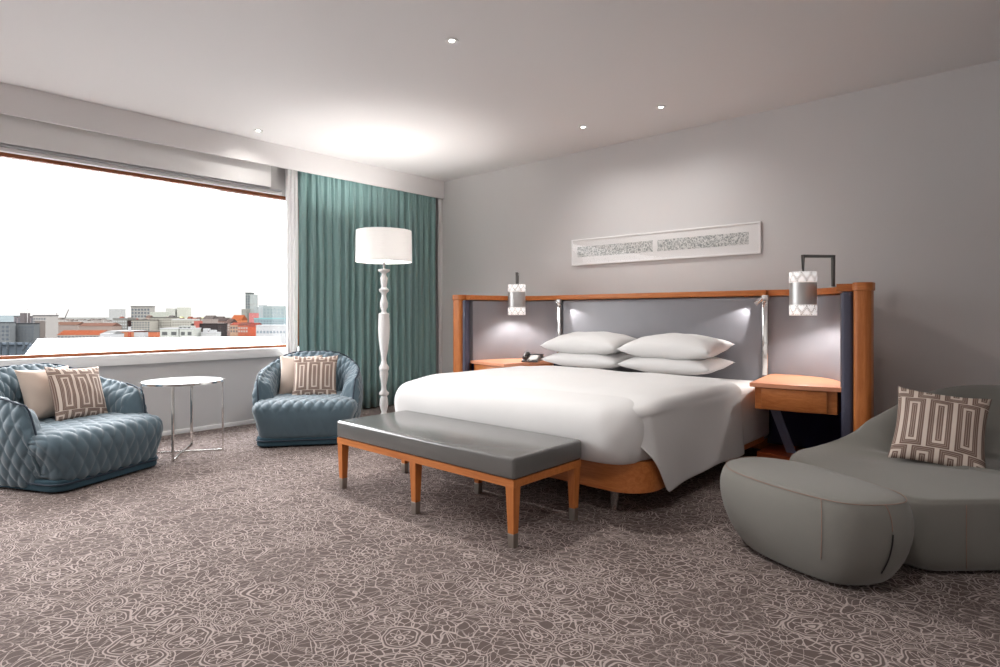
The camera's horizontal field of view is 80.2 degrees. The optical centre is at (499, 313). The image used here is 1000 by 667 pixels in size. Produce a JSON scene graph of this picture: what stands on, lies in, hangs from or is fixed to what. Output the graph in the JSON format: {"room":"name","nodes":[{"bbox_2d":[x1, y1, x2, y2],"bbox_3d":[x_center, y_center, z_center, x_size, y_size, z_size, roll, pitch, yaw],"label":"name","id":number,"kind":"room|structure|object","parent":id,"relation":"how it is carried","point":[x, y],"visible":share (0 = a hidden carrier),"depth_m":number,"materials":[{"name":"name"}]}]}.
{"room":"hotel room","nodes":[
{"label":"hotel room","id":0,"kind":"room"},
{"bbox_2d":[0,152,298,430],"bbox_3d":[-3.676,-0.255,4.817,0.230,2.910,8.200,0,0,42],"label":"wall","id":1,"kind":"structure","parent":0,"point":[240,375],"depth_m":5.61,"materials":[{"name":"white paint"}]},
{"bbox_2d":[0,113,270,187],"bbox_3d":[-4.327,-1.498,3.855,0.090,0.425,5.900,0,0,42],"label":"roller blind","id":2,"kind":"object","parent":1,"relation":"attached to","point":[14,130],"depth_m":5.05,"materials":[{"name":"white fabric"}]},
{"bbox_2d":[0,147,281,194],"bbox_3d":[-4.295,-1.246,3.920,0.050,0.027,6.040,0,0,42],"label":"trim","id":3,"kind":"structure","parent":1,"relation":"attached to","point":[2,149],"depth_m":5.12,"materials":[{"name":"white paint"}]},
{"bbox_2d":[0,144,281,191],"bbox_3d":[-4.289,-1.270,3.908,0.075,0.015,6.030,0,0,42],"label":"trim","id":4,"kind":"structure","parent":1,"relation":"attached to","point":[1,145],"depth_m":5.10,"materials":[{"name":"grey metal"}]},
{"bbox_2d":[0,347,286,367],"bbox_3d":[-4.353,0.393,4.039,0.265,0.090,6.140,0,0,42],"label":"trim","id":5,"kind":"structure","parent":1,"relation":"attached to","point":[165,357],"depth_m":5.25,"materials":[{"name":"white paint"}]},
{"bbox_2d":[0,152,298,359],"bbox_3d":[-3.931,-0.444,4.440,0.075,1.583,5.300,0,0,42],"label":"window","id":6,"kind":"structure","parent":1,"relation":"in","point":[2,154],"depth_m":5.26,"materials":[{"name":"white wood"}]},
{"bbox_2d":[162,419,254,435],"bbox_3d":[-3.587,1.079,4.736,0.012,0.042,8.200,0,0,42],"label":"baseboard","id":7,"kind":"structure","parent":1,"relation":"attached to","point":[245,422],"depth_m":5.64,"materials":[{"name":"white paint"}]},
{"bbox_2d":[0,404,999,666],"bbox_3d":[-0.934,1.150,2.348,7.150,0.100,8.200,0,0,42],"label":"floor","id":8,"kind":"structure","parent":0,"point":[246,553],"depth_m":2.46,"materials":[{"name":"carpet"}]},
{"bbox_2d":[0,363,162,491],"bbox_3d":[-2.958,0.727,4.073,0.926,0.746,0.932,0,0,17],"label":"armchair","id":9,"kind":"object","parent":8,"relation":"on","point":[47,454],"visible":0.88,"depth_m":3.78,"materials":[{"name":"teal fabric"}]},
{"bbox_2d":[14,366,68,419],"bbox_3d":[-3.143,0.550,4.139,0.168,0.349,0.370,0,0,17],"label":"throw cushion","id":10,"kind":"object","parent":9,"relation":"on","point":[34,385],"visible":0.48,"depth_m":4.03,"materials":[{"name":"beige fabric"}]},
{"bbox_2d":[44,366,107,420],"bbox_3d":[-2.988,0.560,4.207,0.185,0.402,0.426,0,0,18],"label":"throw cushion","id":11,"kind":"object","parent":9,"relation":"on","point":[76,393],"visible":0.96,"depth_m":4.14,"materials":[{"name":"brown fabric"}]},
{"bbox_2d":[27,412,162,479],"bbox_3d":[-2.876,0.879,4.048,0.755,0.333,0.855,0,0,17],"label":"seat cushion","id":12,"kind":"object","parent":9,"relation":"on","point":[99,446],"depth_m":3.82,"materials":[{"name":"teal fabric"}]},
{"bbox_2d":[139,376,224,461],"bbox_3d":[-2.517,0.813,4.715,0.600,0.574,0.600,0,0,42],"label":"side table","id":13,"kind":"object","parent":8,"relation":"on","point":[191,381],"visible":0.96,"depth_m":4.67,"materials":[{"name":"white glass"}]},
{"bbox_2d":[252,351,362,446],"bbox_3d":[-1.707,0.727,5.330,0.932,0.746,0.913,0,0,-11],"label":"armchair","id":14,"kind":"object","parent":8,"relation":"on","point":[286,419],"visible":0.84,"depth_m":4.95,"materials":[{"name":"teal fabric"}]},
{"bbox_2d":[279,355,322,393],"bbox_3d":[-1.836,0.565,5.469,0.389,0.363,0.169,0,0,-6],"label":"throw cushion","id":15,"kind":"object","parent":14,"relation":"on","point":[287,363],"visible":0.34,"depth_m":5.40,"materials":[{"name":"beige fabric"}]},
{"bbox_2d":[252,391,356,438],"bbox_3d":[-1.690,0.873,5.244,0.855,0.321,0.737,0,0,-11],"label":"seat cushion","id":16,"kind":"object","parent":14,"relation":"on","point":[276,415],"depth_m":4.91,"materials":[{"name":"teal fabric"}]},
{"bbox_2d":[292,355,337,394],"bbox_3d":[-1.677,0.570,5.389,0.402,0.377,0.177,0,0,-10],"label":"throw cushion","id":17,"kind":"object","parent":14,"relation":"on","point":[312,375],"visible":0.94,"depth_m":5.34,"materials":[{"name":"brown fabric"}]},
{"bbox_2d":[355,227,411,413],"bbox_3d":[-1.172,0.131,6.000,0.560,1.938,0.560,0,0,42],"label":"floor lamp","id":18,"kind":"object","parent":8,"relation":"on","point":[384,246],"visible":0.84,"depth_m":5.87,"materials":[{"name":"white fabric"}]},
{"bbox_2d":[358,260,408,262],"bbox_3d":[-1.172,-0.533,6.000,0.548,0.002,0.548,0,0,42],"label":"diffuser","id":19,"kind":"object","parent":18,"relation":"attached to","point":[359,261],"depth_m":6.03,"materials":[{"name":"white plastic"}]},
{"bbox_2d":[337,410,580,548],"bbox_3d":[-0.296,0.886,3.467,1.478,0.428,0.566,0,0,42],"label":"bench","id":20,"kind":"object","parent":8,"relation":"on","point":[511,458],"visible":1,"depth_m":3.17,"materials":[{"name":"grey leather"}]},
{"bbox_2d":[337,410,580,479],"bbox_3d":[-0.296,0.725,3.467,1.478,0.106,0.566,0,0,42],"label":"cushion","id":21,"kind":"object","parent":20,"relation":"on","point":[493,452],"depth_m":3.18,"materials":[{"name":"grey leather"}]},
{"bbox_2d":[550,370,768,509],"bbox_3d":[0.683,0.812,4.538,2.013,0.575,2.060,0,0,42],"label":"bed","id":22,"kind":"object","parent":8,"relation":"on","point":[644,476],"visible":0.2,"depth_m":3.30,"materials":[{"name":"brown wood"}]},
{"bbox_2d":[394,366,744,491],"bbox_3d":[0.442,0.713,4.248,2.067,0.536,1.575,0,0,42],"label":"duvet","id":23,"kind":"object","parent":22,"relation":"on","point":[688,426],"visible":0.94,"depth_m":3.60,"materials":[{"name":"white fabric"}]},
{"bbox_2d":[542,352,634,368],"bbox_3d":[0.834,0.405,5.425,0.790,0.176,0.499,0,0,41],"label":"bed pillow","id":24,"kind":"object","parent":22,"relation":"on","point":[597,361],"visible":0.64,"depth_m":5.21,"materials":[{"name":"white fabric"}]},
{"bbox_2d":[540,332,635,354],"bbox_3d":[0.829,0.272,5.443,0.790,0.224,0.498,0,0,41],"label":"bed pillow","id":25,"kind":"object","parent":24,"relation":"on","point":[603,343],"visible":0.83,"depth_m":5.26,"materials":[{"name":"white fabric"}]},
{"bbox_2d":[618,356,734,374],"bbox_3d":[1.430,0.406,4.862,0.800,0.179,0.499,0,0,43],"label":"bed pillow","id":26,"kind":"object","parent":22,"relation":"on","point":[712,364],"visible":0.66,"depth_m":4.66,"materials":[{"name":"white fabric"}]},
{"bbox_2d":[618,333,734,359],"bbox_3d":[1.433,0.269,4.872,0.800,0.225,0.498,0,0,43],"label":"bed pillow","id":27,"kind":"object","parent":26,"relation":"on","point":[677,346],"visible":0.92,"depth_m":4.69,"materials":[{"name":"white fabric"}]},
{"bbox_2d":[452,282,874,459],"bbox_3d":[1.174,0.453,5.145,3.684,1.294,0.912,0,0,42],"label":"headboard","id":28,"kind":"object","parent":8,"relation":"on","point":[837,342],"visible":0.48,"depth_m":4.79,"materials":[{"name":"grey fabric"}]},
{"bbox_2d":[470,358,553,369],"bbox_3d":[0.138,0.749,6.013,0.750,0.562,0.556,0,0,-41],"label":"nightstand","id":29,"kind":"object","parent":28,"relation":"on","point":[489,363],"visible":0.43,"depth_m":5.84,"materials":[{"name":"brown wood"}]},
{"bbox_2d":[521,351,540,361],"bbox_3d":[0.308,0.419,5.858,0.160,0.099,0.220,0,0,14],"label":"telephone","id":30,"kind":"object","parent":29,"relation":"on","point":[527,357],"visible":1,"depth_m":5.80,"materials":[{"name":"grey plastic"}]},
{"bbox_2d":[530,353,543,359],"bbox_3d":[0.363,0.436,6.038,0.144,0.064,0.094,0,0,32],"label":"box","id":31,"kind":"object","parent":29,"relation":"on","point":[541,355],"visible":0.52,"depth_m":6.01,"materials":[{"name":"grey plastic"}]},
{"bbox_2d":[508,272,524,314],"bbox_3d":[0.196,-0.207,6.129,0.181,0.435,0.322,0,0,22],"label":"bedside lamp","id":32,"kind":"object","parent":28,"relation":"attached to","point":[516,292],"visible":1,"depth_m":5.99,"materials":[{"name":"white fabric"}]},
{"bbox_2d":[555,299,561,352],"bbox_3d":[0.589,0.166,5.965,0.063,0.628,0.125,0,0,8],"label":"light","id":33,"kind":"object","parent":28,"relation":"attached to","point":[558,302],"visible":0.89,"depth_m":5.99,"materials":[{"name":"silver metal"}]},
{"bbox_2d":[754,295,768,374],"bbox_3d":[2.050,0.166,4.650,0.125,0.628,0.063,0,0,-14],"label":"light","id":34,"kind":"object","parent":28,"relation":"attached to","point":[765,298],"visible":0.98,"depth_m":4.65,"materials":[{"name":"silver metal"}]},
{"bbox_2d":[749,374,840,452],"bbox_3d":[2.145,0.749,4.206,0.556,0.562,0.750,0,0,35],"label":"nightstand","id":35,"kind":"object","parent":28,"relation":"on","point":[776,393],"visible":0.88,"depth_m":3.96,"materials":[{"name":"brown wood"}]},
{"bbox_2d":[789,255,835,314],"bbox_3d":[2.247,-0.208,4.289,0.339,0.435,0.180,0,0,-21],"label":"bedside lamp","id":36,"kind":"object","parent":28,"relation":"attached to","point":[802,284],"visible":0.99,"depth_m":4.19,"materials":[{"name":"white fabric"}]},
{"bbox_2d":[720,457,913,585],"bbox_3d":[1.361,0.911,2.671,0.482,0.378,0.866,0,0,-19],"label":"pouf","id":37,"kind":"object","parent":8,"relation":"on","point":[814,521],"visible":1,"depth_m":2.42,"materials":[{"name":"grey fabric"}]},
{"bbox_2d":[790,385,999,570],"bbox_3d":[2.478,0.753,2.935,1.870,0.693,1.176,0,0,10],"label":"sofa","id":38,"kind":"object","parent":8,"relation":"on","point":[955,509],"visible":0.68,"depth_m":2.70,"materials":[{"name":"grey fabric"}]},
{"bbox_2d":[887,386,991,467],"bbox_3d":[2.295,0.598,3.104,0.441,0.392,0.264,0,0,37],"label":"throw cushion","id":39,"kind":"object","parent":38,"relation":"on","point":[933,428],"visible":0.99,"depth_m":3.06,"materials":[{"name":"brown fabric"}]},
{"bbox_2d":[0,0,999,181],"bbox_3d":[-1.008,-1.770,2.415,7.550,0.120,8.400,0,0,42],"label":"ceiling","id":40,"kind":"structure","parent":0,"point":[379,83],"depth_m":4.01,"materials":[{"name":"white paint"}]},
{"bbox_2d":[445,37,458,44],"bbox_3d":[-0.301,-1.707,3.716,0.086,0.006,0.086,0,0,42],"label":"recessed light","id":41,"kind":"object","parent":40,"relation":"in","point":[452,41],"visible":1,"depth_m":3.71,"materials":[{"name":"white paint"}]},
{"bbox_2d":[656,105,665,108],"bbox_3d":[1.330,-1.707,4.907,0.086,0.006,0.086,0,0,42],"label":"recessed light","id":42,"kind":"object","parent":40,"relation":"in","point":[659,106],"visible":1,"depth_m":4.91,"materials":[{"name":"white paint"}]},
{"bbox_2d":[435,60,999,416],"bbox_3d":[1.775,-0.305,5.506,7.550,2.810,0.120,0,0,42],"label":"wall","id":43,"kind":"structure","parent":0,"point":[899,182],"depth_m":4.73,"materials":[{"name":"grey paint"}]},
{"bbox_2d":[0,82,443,198],"bbox_3d":[-3.472,-1.597,4.633,0.020,0.225,8.200,0,0,42],"label":"curtain pelmet","id":44,"kind":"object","parent":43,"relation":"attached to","point":[18,101],"depth_m":5.38,"materials":[{"name":"white paint"}]},
{"bbox_2d":[285,169,297,353],"bbox_3d":[-2.164,-0.268,6.196,0.053,2.705,0.140,0,0,42],"label":"sheer curtain","id":45,"kind":"object","parent":44,"relation":"hanging from","point":[291,176],"visible":0.61,"depth_m":6.19,"materials":[{"name":"white fabric"}]},
{"bbox_2d":[298,171,435,408],"bbox_3d":[-1.468,-0.268,6.962,0.128,2.705,1.936,0,0,42],"label":"curtain","id":46,"kind":"object","parent":44,"relation":"hanging from","point":[340,296],"visible":0.59,"depth_m":6.84,"materials":[{"name":"teal fabric"}]},
{"bbox_2d":[438,198,441,373],"bbox_3d":[-0.771,-0.268,7.676,0.031,2.705,0.077,0,0,42],"label":"sheer curtain","id":47,"kind":"object","parent":44,"relation":"hanging from","point":[439,200],"visible":0.86,"depth_m":7.67,"materials":[{"name":"white fabric"}]},
{"bbox_2d":[571,221,760,265],"bbox_3d":[1.484,-0.648,5.670,1.940,0.272,0.022,0,0,42],"label":"framed picture","id":48,"kind":"object","parent":43,"relation":"attached to","point":[739,238],"visible":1,"depth_m":5.56,"materials":[{"name":"white paint"}]},
{"bbox_2d":[577,240,652,256],"bbox_3d":[1.139,-0.650,5.976,0.867,0.107,0.002,0,0,42],"label":"print","id":49,"kind":"object","parent":48,"relation":"attached to","point":[619,248],"depth_m":5.95,"materials":[{"name":"grey paper"}]},
{"bbox_2d":[657,232,748,250],"bbox_3d":[1.813,-0.650,5.368,0.848,0.107,0.002,0,0,42],"label":"print","id":50,"kind":"object","parent":48,"relation":"attached to","point":[706,241],"depth_m":5.35,"materials":[{"name":"grey paper"}]},
{"label":"outside","id":51,"kind":"structure","parent":0,"visible":0},
{"bbox_2d":[125,321,156,337],"bbox_3d":[-201.392,8.839,333.499,13.889,10.322,7.000,0,0,0],"label":"building","id":52,"kind":"structure","parent":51,"point":[137,334],"depth_m":331.84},
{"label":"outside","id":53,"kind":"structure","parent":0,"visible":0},
{"bbox_2d":[201,328,220,336],"bbox_3d":[-164.401,10.768,337.971,8.685,5.083,6.282,0,0,0],"label":"boat","id":54,"kind":"object","parent":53,"point":[207,332],"visible":0.91,"depth_m":335.01,"materials":[{"name":"white"}]},
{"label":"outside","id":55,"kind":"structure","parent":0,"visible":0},
{"bbox_2d":[160,326,200,337],"bbox_3d":[-179.725,10.131,334.471,18.556,7.071,9.278,0,0,0],"label":"building","id":56,"kind":"structure","parent":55,"point":[181,331],"depth_m":329.98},
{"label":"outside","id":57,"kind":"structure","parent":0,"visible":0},
{"bbox_2d":[25,337,280,354],"bbox_3d":[-27.904,6.100,53.476,73.667,6.000,38.580,0,0,42],"label":"flat roof","id":58,"kind":"structure","parent":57,"point":[52,345],"depth_m":62.43,"materials":[{"name":"white concrete"}]},
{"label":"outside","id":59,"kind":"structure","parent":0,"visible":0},
{"bbox_3d":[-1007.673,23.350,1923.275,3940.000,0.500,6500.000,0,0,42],"label":"ground","id":60,"kind":"structure","parent":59,"visible":0},
{"bbox_2d":[0,322,15,342],"bbox_3d":[-337.546,14.277,402.464,14.748,17.646,5.337,0,0,0],"label":"apartment block","id":61,"kind":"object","parent":60,"relation":"on","point":[7,329],"visible":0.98,"depth_m":399.98,"materials":[{"name":"white concrete"}]},
{"bbox_2d":[0,315,19,321],"bbox_3d":[-1280.318,13.444,1506.991,116.162,19.312,14.000,0,0,0],"label":"hill","id":62,"kind":"structure","parent":60,"relation":"on","point":[3,318],"depth_m":1499.96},
{"bbox_2d":[0,338,33,355],"bbox_3d":[-245.645,17.555,303.413,21.848,11.089,9.171,0,0,0],"label":"building","id":63,"kind":"structure","parent":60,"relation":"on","point":[6,349],"depth_m":301.30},
{"bbox_2d":[14,316,32,322],"bbox_3d":[-416.705,12.469,526.953,17.859,21.262,14.438,0,0,0],"label":"apartment block","id":64,"kind":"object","parent":60,"relation":"on","point":[16,318],"visible":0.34,"depth_m":519.89,"materials":[{"name":"grey concrete"}]},
{"bbox_2d":[20,313,29,322],"bbox_3d":[-406.173,11.125,507.997,3.826,23.950,6.000,0,0,0],"label":"stair tower","id":65,"kind":"structure","parent":60,"relation":"on","point":[23,316],"depth_m":505.00,"materials":[{"name":"grey concrete"}]},
{"bbox_2d":[16,323,39,343],"bbox_3d":[-327.984,14.675,410.463,16.073,16.850,5.343,0,0,0],"label":"apartment block","id":66,"kind":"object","parent":60,"relation":"on","point":[25,332],"visible":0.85,"depth_m":407.97,"materials":[{"name":"grey concrete"}]},
{"bbox_2d":[35,321,44,338],"bbox_3d":[-323.980,14.001,418.498,3.642,18.198,5.000,0,0,0],"label":"apartment block","id":67,"kind":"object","parent":60,"relation":"on","point":[42,323],"visible":0.5,"depth_m":418.25,"materials":[{"name":"white concrete"}]},
{"bbox_2d":[33,315,58,338],"bbox_3d":[-387.631,12.013,506.955,11.280,22.174,14.421,0,0,0],"label":"apartment block","id":68,"kind":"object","parent":60,"relation":"on","point":[51,321],"visible":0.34,"depth_m":503.90,"materials":[{"name":"grey concrete"}]},
{"bbox_2d":[58,322,83,333],"bbox_3d":[-413.406,15.321,566.997,29.791,15.558,14.566,0,0,0],"label":"warehouse","id":69,"kind":"structure","parent":60,"relation":"on","point":[62,326],"depth_m":559.95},
{"bbox_2d":[57,330,106,337],"bbox_3d":[-298.034,17.383,426.998,30.828,11.433,14.424,0,0,0],"label":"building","id":70,"kind":"structure","parent":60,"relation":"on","point":[66,333],"depth_m":422.05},
{"bbox_2d":[58,317,108,319],"bbox_3d":[-853.547,15.085,1206.995,127.273,16.029,14.000,0,0,0],"label":"tree belt","id":71,"kind":"object","parent":60,"relation":"on","point":[86,318],"visible":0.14,"depth_m":1200.26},
{"bbox_2d":[94,319,101,322],"bbox_3d":[-528.631,14.713,780.338,5.925,16.774,8.784,0,0,0],"label":"house","id":72,"kind":"structure","parent":60,"relation":"on","point":[95,320],"depth_m":777.50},
{"bbox_2d":[79,323,121,330],"bbox_3d":[-367.732,15.641,546.998,30.546,14.918,14.546,0,0,0],"label":"warehouse","id":73,"kind":"structure","parent":60,"relation":"on","point":[85,326],"depth_m":540.87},
{"bbox_2d":[100,331,123,337],"bbox_3d":[-265.660,17.442,406.998,7.812,11.316,14.404,0,0,0],"label":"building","id":74,"kind":"structure","parent":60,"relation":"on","point":[118,334],"depth_m":406.18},
{"bbox_2d":[109,309,125,322],"bbox_3d":[-745.381,6.710,1156.995,23.232,32.780,14.000,0,0,0],"label":"tower block","id":75,"kind":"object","parent":60,"relation":"on","point":[113,313],"visible":0.57,"depth_m":1150.06,"materials":[{"name":"grey concrete"}]},
{"bbox_2d":[113,318,135,329],"bbox_3d":[-358.254,13.483,566.951,13.576,19.235,14.471,0,0,0],"label":"building","id":76,"kind":"structure","parent":60,"relation":"on","point":[122,321],"depth_m":559.95,"materials":[{"name":"grey concrete"}]},
{"bbox_2d":[112,330,145,337],"bbox_3d":[-267.277,17.419,426.963,17.253,11.363,14.354,0,0,0],"label":"shop","id":77,"kind":"structure","parent":60,"relation":"on","point":[125,332],"depth_m":420.00},
{"bbox_2d":[131,306,154,318],"bbox_3d":[-605.228,4.900,1006.912,32.660,36.400,14.842,0,0,0],"label":"tower block","id":78,"kind":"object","parent":60,"relation":"on","point":[140,312],"visible":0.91,"depth_m":999.92,"materials":[{"name":"grey concrete"}]},
{"bbox_2d":[128,319,158,330],"bbox_3d":[-340.342,14.190,566.951,21.118,17.820,14.471,0,0,0],"label":"building","id":79,"kind":"structure","parent":60,"relation":"on","point":[136,324],"depth_m":559.95,"materials":[{"name":"grey concrete"}]},
{"bbox_2d":[148,331,159,337],"bbox_3d":[-249.709,17.667,431.963,10.303,10.865,14.358,0,0,0],"label":"shop","id":80,"kind":"structure","parent":60,"relation":"on","point":[150,333],"depth_m":425.05},
{"bbox_2d":[150,312,171,316],"bbox_3d":[-563.427,9.900,986.997,28.047,26.400,14.000,0,0,0],"label":"apartment block","id":81,"kind":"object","parent":60,"relation":"on","point":[154,314],"visible":0.36,"depth_m":980.10,"materials":[{"name":"beige concrete"}]},
{"bbox_2d":[150,317,179,330],"bbox_3d":[-328.065,13.050,581.950,20.716,20.099,14.484,0,0,0],"label":"building","id":82,"kind":"structure","parent":60,"relation":"on","point":[164,322],"depth_m":575.05,"materials":[{"name":"beige concrete"}]},
{"bbox_2d":[166,309,176,316],"bbox_3d":[-582.459,6.689,1056.997,15.909,32.822,14.000,0,0,0],"label":"tower block","id":83,"kind":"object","parent":60,"relation":"on","point":[174,311],"visible":0.29,"depth_m":1049.95,"materials":[{"name":"grey concrete"}]},
{"bbox_2d":[177,308,190,318],"bbox_3d":[-562.131,5.805,1056.997,17.677,34.590,14.000,0,0,0],"label":"tower block","id":84,"kind":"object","parent":60,"relation":"on","point":[181,312],"visible":0.43,"depth_m":1049.95,"materials":[{"name":"beige concrete"}]},
{"bbox_2d":[172,319,199,327],"bbox_3d":[-297.126,13.933,561.952,19.061,18.335,14.467,0,0,0],"label":"building","id":85,"kind":"structure","parent":60,"relation":"on","point":[175,322],"depth_m":555.05,"materials":[{"name":"beige concrete"}]},
{"bbox_2d":[194,321,202,327],"bbox_3d":[-208.979,13.960,411.499,3.443,18.280,5.000,0,0,0],"label":"cabin","id":86,"kind":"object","parent":60,"relation":"on","point":[196,323],"visible":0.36,"depth_m":408.97,"materials":[{"name":"red"}]},
{"bbox_2d":[191,323,227,336],"bbox_3d":[-203.796,14.863,416.964,18.567,16.474,14.345,0,0,0],"label":"warehouse","id":87,"kind":"structure","parent":60,"relation":"on","point":[220,327],"depth_m":412.17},
{"bbox_2d":[203,315,217,322],"bbox_3d":[-305.309,12.333,626.998,10.020,21.534,14.626,0,0,0],"label":"brick house","id":88,"kind":"structure","parent":60,"relation":"on","point":[208,318],"depth_m":622.08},
{"bbox_2d":[218,318,229,322],"bbox_3d":[-220.564,13.133,476.999,5.618,19.935,14.475,0,0,0],"label":"brick house","id":89,"kind":"structure","parent":60,"relation":"on","point":[222,320],"depth_m":470.95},
{"bbox_2d":[225,319,236,336],"bbox_3d":[-211.225,13.486,466.999,4.724,19.228,14.465,0,0,0],"label":"brick house","id":90,"kind":"structure","parent":60,"relation":"on","point":[229,321],"depth_m":460.04,"materials":[{"name":"brown brick"}]},
{"bbox_2d":[230,322,241,336],"bbox_3d":[-201.519,14.770,456.999,6.515,16.661,14.455,0,0,0],"label":"house","id":91,"kind":"structure","parent":60,"relation":"on","point":[234,326],"depth_m":450.04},
{"bbox_2d":[232,315,246,321],"bbox_3d":[-248.894,12.021,566.999,9.993,22.157,14.566,0,0,0],"label":"gabled house","id":92,"kind":"structure","parent":60,"relation":"on","point":[239,318],"depth_m":563.37,"materials":[{"name":"orange tile"}]},
{"bbox_2d":[238,322,251,336],"bbox_3d":[-192.538,14.734,451.999,7.941,16.732,14.449,0,0,0],"label":"house","id":93,"kind":"structure","parent":60,"relation":"on","point":[242,327],"depth_m":445.01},
{"bbox_2d":[241,309,249,321],"bbox_3d":[-379.267,7.846,886.998,7.407,30.507,14.000,0,0,0],"label":"office block","id":94,"kind":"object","parent":60,"relation":"on","point":[245,312],"visible":0.5,"depth_m":880.06,"materials":[{"name":"grey concrete"}]},
{"bbox_2d":[245,293,257,312],"bbox_3d":[-379.326,-4.662,906.922,13.182,55.524,14.758,0,0,0],"label":"skyscraper","id":95,"kind":"structure","parent":60,"relation":"on","point":[251,300],"depth_m":900.05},
{"bbox_2d":[249,313,258,322],"bbox_3d":[-292.851,10.961,706.998,5.892,24.278,14.000,0,0,0],"label":"house","id":96,"kind":"structure","parent":60,"relation":"on","point":[252,316],"depth_m":699.93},
{"bbox_2d":[248,323,261,336],"bbox_3d":[-179.532,14.808,436.999,6.226,16.585,14.434,0,0,0],"label":"house","id":97,"kind":"structure","parent":60,"relation":"on","point":[252,327],"depth_m":429.95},
{"bbox_2d":[258,305,266,317],"bbox_3d":[-334.313,5.262,836.998,6.288,35.676,14.000,0,0,0],"label":"office block","id":98,"kind":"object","parent":60,"relation":"on","point":[260,307],"visible":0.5,"depth_m":829.98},
{"bbox_2d":[254,318,285,324],"bbox_3d":[-248.895,13.759,646.945,32.754,18.682,14.539,0,0,0],"label":"glass hall","id":99,"kind":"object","parent":60,"relation":"on","point":[264,321],"visible":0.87,"depth_m":639.95,"materials":[{"name":"glass"}]},
{"bbox_2d":[256,325,286,344],"bbox_3d":[-154.212,15.287,406.966,20.471,15.625,14.337,0,0,0],"label":"white hall","id":100,"kind":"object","parent":60,"relation":"on","point":[280,331],"visible":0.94,"depth_m":399.98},
{"bbox_2d":[263,306,285,317],"bbox_3d":[-312.684,6.028,826.916,28.990,34.144,14.166,0,0,0],"label":"office block","id":101,"kind":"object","parent":60,"relation":"on","point":[268,311],"visible":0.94,"depth_m":819.90,"materials":[{"name":"blue glass"}]},
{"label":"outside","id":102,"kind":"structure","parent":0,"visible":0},
{"bbox_2d":[98,336,116,337],"bbox_3d":[-216.396,13.159,327.499,7.113,1.696,5.000,0,0,0],"label":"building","id":103,"kind":"structure","parent":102,"point":[98,336],"depth_m":325.02,"materials":[{"name":"white"}]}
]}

